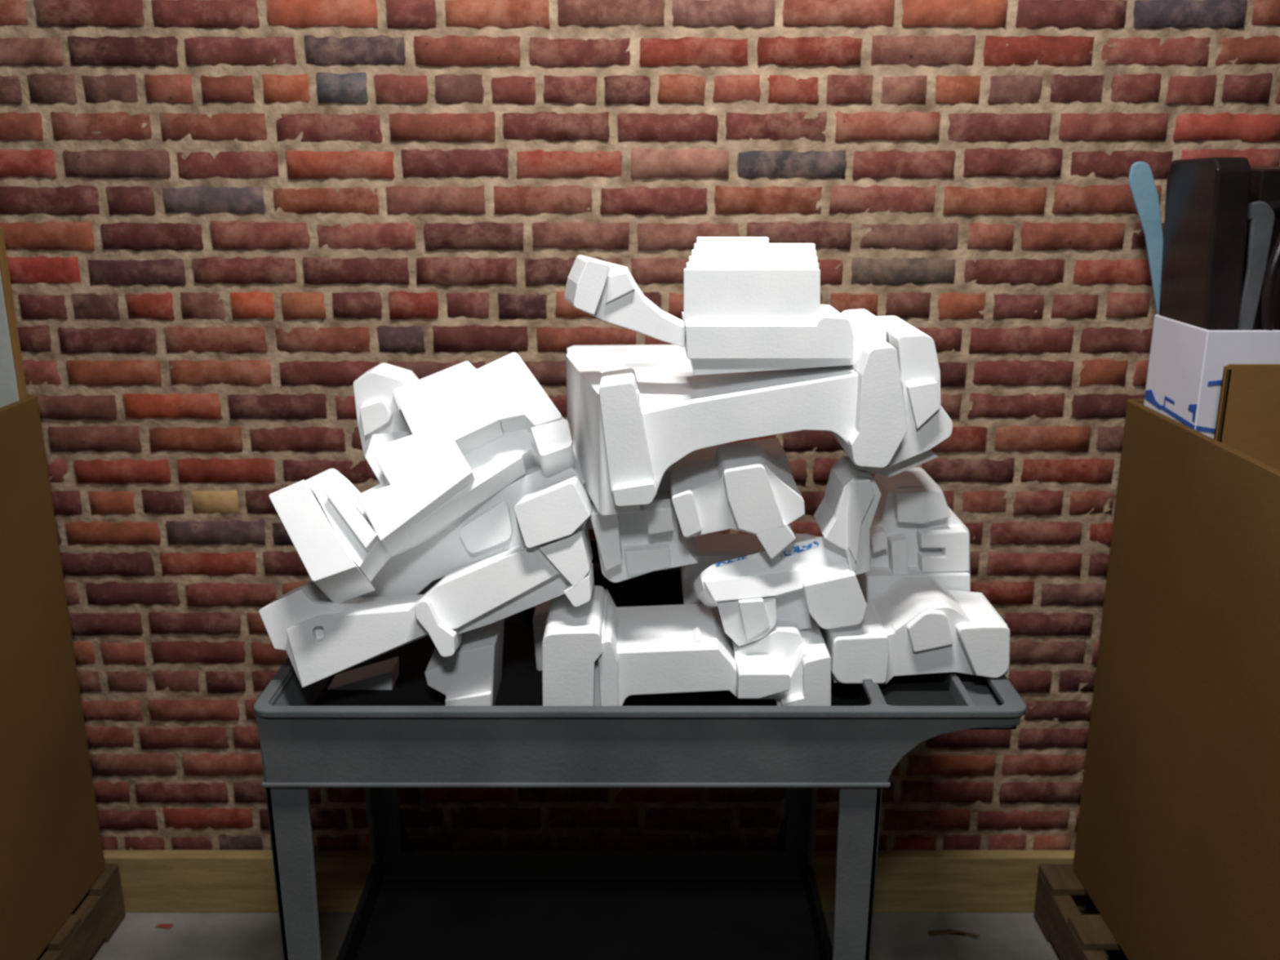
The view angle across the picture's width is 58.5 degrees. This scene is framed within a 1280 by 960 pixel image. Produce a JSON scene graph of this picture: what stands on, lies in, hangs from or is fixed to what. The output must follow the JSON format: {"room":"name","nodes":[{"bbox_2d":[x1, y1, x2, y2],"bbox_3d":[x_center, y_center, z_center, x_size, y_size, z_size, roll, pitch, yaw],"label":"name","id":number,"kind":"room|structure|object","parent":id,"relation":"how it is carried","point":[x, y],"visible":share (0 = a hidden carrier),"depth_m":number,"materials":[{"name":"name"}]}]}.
{"room":"warehouse","nodes":[
{"label":"warehouse","id":0,"kind":"room"},
{"bbox_2d":[89,912,1128,959],"bbox_3d":[0.000,1.523,0.790,4.800,0.100,3.900,0,16,0],"label":"floor","id":1,"kind":"structure","parent":0,"point":[192,935],"depth_m":2.49,"materials":[{"name":"concrete"}]},
{"bbox_2d":[36,863,125,959],"bbox_3d":[-1.675,1.066,1.986,1.050,0.136,1.150,0,16,0],"label":"wooden pallet","id":2,"kind":"object","parent":1,"relation":"on","point":[94,921],"visible":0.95,"depth_m":2.41,"materials":[{"name":"brown wood"}]},
{"bbox_2d":[0,394,105,959],"bbox_3d":[-1.659,0.487,1.845,0.982,1.052,1.090,0,16,0],"label":"bin","id":3,"kind":"object","parent":2,"relation":"on","point":[51,853],"visible":0.97,"depth_m":2.21,"materials":[{"name":"brown cardboard"}]},
{"bbox_2d":[0,226,27,407],"bbox_3d":[-1.542,0.183,2.295,0.716,1.350,0.022,0,16,0],"label":"board panel","id":4,"kind":"object","parent":3,"relation":"in","point":[12,380],"visible":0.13,"depth_m":2.17,"materials":[{"name":"beige cardboard"}]},
{"bbox_2d":[155,923,173,928],"bbox_3d":[-1.050,0.984,2.522,0.037,0.005,0.014,3,16,9],"label":"scrap","id":5,"kind":"object","parent":1,"relation":"on","point":[162,925],"visible":1,"depth_m":2.52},
{"bbox_2d":[253,576,1026,959],"bbox_3d":[0.000,0.662,2.122,1.166,0.840,0.640,0,16,0],"label":"utility cart","id":6,"kind":"object","parent":1,"relation":"on","point":[413,904],"visible":0.7,"depth_m":1.81,"materials":[{"name":"grey plastic"}]},
{"bbox_2d":[327,656,399,689],"bbox_3d":[-0.472,0.354,1.958,0.112,0.087,0.060,0,16,0],"label":"insert","id":7,"kind":"object","parent":6,"relation":"on","point":[382,675],"visible":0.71,"depth_m":1.93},
{"bbox_2d":[258,474,594,687],"bbox_3d":[-0.333,0.158,1.814,0.516,0.349,0.217,0,16,0],"label":"insert","id":8,"kind":"object","parent":6,"relation":"on","point":[322,638],"visible":0.98,"depth_m":1.75,"materials":[{"name":"white plastic"}]},
{"bbox_2d":[269,352,574,603],"bbox_3d":[-0.345,-0.011,1.851,0.493,0.378,0.283,-6,17,-20],"label":"insert","id":9,"kind":"object","parent":8,"relation":"on","point":[471,433],"visible":0.99,"depth_m":1.78,"materials":[{"name":"white plastic"}]},
{"bbox_2d":[353,363,418,457],"bbox_3d":[-0.416,-0.117,1.935,0.116,0.144,0.110,0,16,0],"label":"insert","id":10,"kind":"object","parent":9,"relation":"on","point":[377,411],"visible":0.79,"depth_m":1.89,"materials":[{"name":"white plastic"}]},
{"bbox_2d":[360,446,584,597],"bbox_3d":[-0.303,0.071,1.936,0.430,0.248,0.150,0,16,0],"label":"insert","id":11,"kind":"object","parent":8,"relation":"on","point":[490,528],"visible":0.53,"depth_m":1.89,"materials":[{"name":"white plastic"}]},
{"bbox_2d":[424,618,504,706],"bbox_3d":[-0.286,0.316,1.885,0.113,0.152,0.150,0,16,0],"label":"insert","id":12,"kind":"object","parent":6,"relation":"on","point":[471,676],"visible":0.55,"depth_m":1.82,"materials":[{"name":"white plastic"}]},
{"bbox_2d":[533,599,551,670],"bbox_3d":[-0.152,0.290,2.052,0.068,0.180,0.125,0,16,0],"label":"insert","id":13,"kind":"object","parent":6,"relation":"on","point":[540,614],"visible":0.18,"depth_m":1.98,"materials":[{"name":"white plastic"}]},
{"bbox_2d":[524,538,684,623],"bbox_3d":[-0.040,0.196,2.208,0.380,0.148,0.083,0,16,0],"label":"tote","id":14,"kind":"object","parent":6,"relation":"on","point":[663,587],"visible":0.2,"depth_m":2.18,"materials":[{"name":"black plastic"}]},
{"bbox_2d":[542,586,831,706],"bbox_3d":[0.076,0.293,1.858,0.454,0.187,0.230,0,16,0],"label":"insert","id":15,"kind":"object","parent":6,"relation":"on","point":[596,652],"visible":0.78,"depth_m":1.78,"materials":[{"name":"white plastic"}]},
{"bbox_2d":[590,490,697,582],"bbox_3d":[0.006,0.086,1.883,0.173,0.139,0.180,0,16,0],"label":"insert","id":16,"kind":"object","parent":15,"relation":"on","point":[650,539],"visible":0.76,"depth_m":1.82,"materials":[{"name":"white plastic"}]},
{"bbox_2d":[586,437,792,529],"bbox_3d":[0.073,0.005,1.985,0.376,0.128,0.140,0,16,0],"label":"insert","id":17,"kind":"object","parent":16,"relation":"on","point":[773,447],"visible":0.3,"depth_m":1.95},
{"bbox_2d":[566,315,952,515],"bbox_3d":[0.169,-0.129,1.875,0.599,0.268,0.440,0,16,0],"label":"insert","id":18,"kind":"object","parent":17,"relation":"on","point":[634,411],"visible":0.94,"depth_m":1.70,"materials":[{"name":"white plastic"}]},
{"bbox_2d":[681,304,886,375],"bbox_3d":[0.222,-0.219,1.769,0.311,0.093,0.195,0,16,0],"label":"insert","id":19,"kind":"object","parent":18,"relation":"on","point":[710,348],"visible":0.8,"depth_m":1.68,"materials":[{"name":"white plastic"}]},
{"bbox_2d":[564,254,685,346],"bbox_3d":[-0.024,-0.266,1.704,0.183,0.130,0.114,0,16,0],"label":"insert","id":20,"kind":"object","parent":19,"relation":"on","point":[607,291],"visible":1,"depth_m":1.68,"materials":[{"name":"white plastic"}]},
{"bbox_2d":[684,236,820,324],"bbox_3d":[0.168,-0.296,1.733,0.209,0.134,0.136,0,16,0],"label":"insert","id":21,"kind":"object","parent":19,"relation":"on","point":[728,280],"visible":0.95,"depth_m":1.67,"materials":[{"name":"white plastic"}]},
{"bbox_2d":[693,456,881,645],"bbox_3d":[0.230,0.110,1.840,0.280,0.278,0.174,0,16,0],"label":"insert","id":22,"kind":"object","parent":15,"relation":"on","point":[816,575],"visible":0.97,"depth_m":1.79,"materials":[{"name":"white plastic"}]},
{"bbox_2d":[669,442,804,559],"bbox_3d":[0.151,0.033,1.816,0.205,0.156,0.160,0,16,0],"label":"insert","id":23,"kind":"object","parent":22,"relation":"on","point":[741,488],"visible":1,"depth_m":1.75,"materials":[{"name":"white plastic"}]},
{"bbox_2d":[680,533,819,627],"bbox_3d":[0.225,0.206,2.093,0.301,0.187,0.120,0,16,0],"label":"insert","id":24,"kind":"object","parent":6,"relation":"on","point":[710,548],"visible":0.19,"depth_m":2.04,"materials":[{"name":"white plastic"}]},
{"bbox_2d":[855,466,970,602],"bbox_3d":[0.483,0.136,2.009,0.199,0.285,0.165,0,16,0],"label":"insert","id":25,"kind":"object","parent":6,"relation":"on","point":[914,532],"visible":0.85,"depth_m":1.94,"materials":[{"name":"white plastic"}]},
{"bbox_2d":[819,576,1009,684],"bbox_3d":[0.446,0.247,1.866,0.284,0.131,0.160,0,16,0],"label":"insert","id":26,"kind":"object","parent":6,"relation":"on","point":[919,625],"visible":0.92,"depth_m":1.80,"materials":[{"name":"white plastic"}]},
{"bbox_2d":[927,928,979,938],"bbox_3d":[0.684,0.990,2.497,0.110,0.006,0.024,1,16,5],"label":"chip","id":27,"kind":"object","parent":1,"relation":"on","point":[934,932],"visible":1,"depth_m":2.50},
{"bbox_2d":[1033,863,1122,959],"bbox_3d":[1.415,1.066,1.986,1.070,0.136,1.150,0,16,0],"label":"wooden pallet","id":28,"kind":"object","parent":1,"relation":"on","point":[1075,934],"visible":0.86,"depth_m":2.41,"materials":[{"name":"brown wood"}]},
{"bbox_2d":[1072,398,1279,959],"bbox_3d":[1.438,0.490,1.846,0.985,1.044,1.090,0,16,0],"label":"bin","id":29,"kind":"object","parent":28,"relation":"on","point":[1177,851],"visible":1,"depth_m":1.98,"materials":[{"name":"brown cardboard"}]},
{"bbox_3d":[1.232,0.489,2.035,0.535,0.900,0.655,0,16,0],"label":"carton","id":30,"kind":"object","parent":29,"relation":"in","visible":0},
{"bbox_2d":[1143,314,1279,439],"bbox_3d":[1.133,-0.144,2.088,0.333,0.288,0.211,0,16,0],"label":"carton","id":31,"kind":"object","parent":30,"relation":"on","point":[1187,362],"visible":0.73,"depth_m":1.99,"materials":[{"name":"white cardboard"}]},
{"bbox_2d":[1128,161,1163,314],"bbox_3d":[0.987,-0.249,2.178,0.183,0.689,0.008,0,16,0],"label":"scoop","id":32,"kind":"object","parent":31,"relation":"in","point":[1142,185],"visible":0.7,"depth_m":2.11,"materials":[{"name":"blue plastic"}]},
{"bbox_2d":[1159,156,1251,330],"bbox_3d":[1.000,-0.294,2.054,0.089,0.550,0.190,0,16,0],"label":"housing","id":33,"kind":"object","parent":31,"relation":"in","point":[1206,205],"visible":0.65,"depth_m":1.96,"materials":[{"name":"plastic"}]},
{"bbox_2d":[1237,165,1279,330],"bbox_3d":[1.096,-0.283,2.042,0.181,0.535,0.195,0,16,0],"label":"framed panel","id":34,"kind":"object","parent":31,"relation":"in","point":[1260,299],"visible":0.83,"depth_m":1.94,"materials":[{"name":"plastic"}]},
{"bbox_2d":[1213,364,1279,471],"bbox_3d":[1.212,-0.076,1.928,0.477,0.243,0.018,0,16,0],"label":"carton","id":35,"kind":"object","parent":30,"relation":"on","point":[1248,418],"visible":0.58,"depth_m":1.91,"materials":[{"name":"brown cardboard"}]},
{"bbox_2d":[0,0,1279,849],"bbox_3d":[-0.047,-0.384,2.226,5.294,2.800,0.012,0,16,0],"label":"wall","id":36,"kind":"structure","parent":0,"point":[218,217],"depth_m":2.21,"materials":[{"name":"brick"}]},
{"bbox_2d":[102,849,1097,912],"bbox_3d":[0.000,0.901,2.565,3.200,0.142,0.031,0,16,0],"label":"baseboard","id":37,"kind":"structure","parent":36,"relation":"attached to","point":[153,881],"depth_m":2.55,"materials":[{"name":"brown wood"}]}
]}

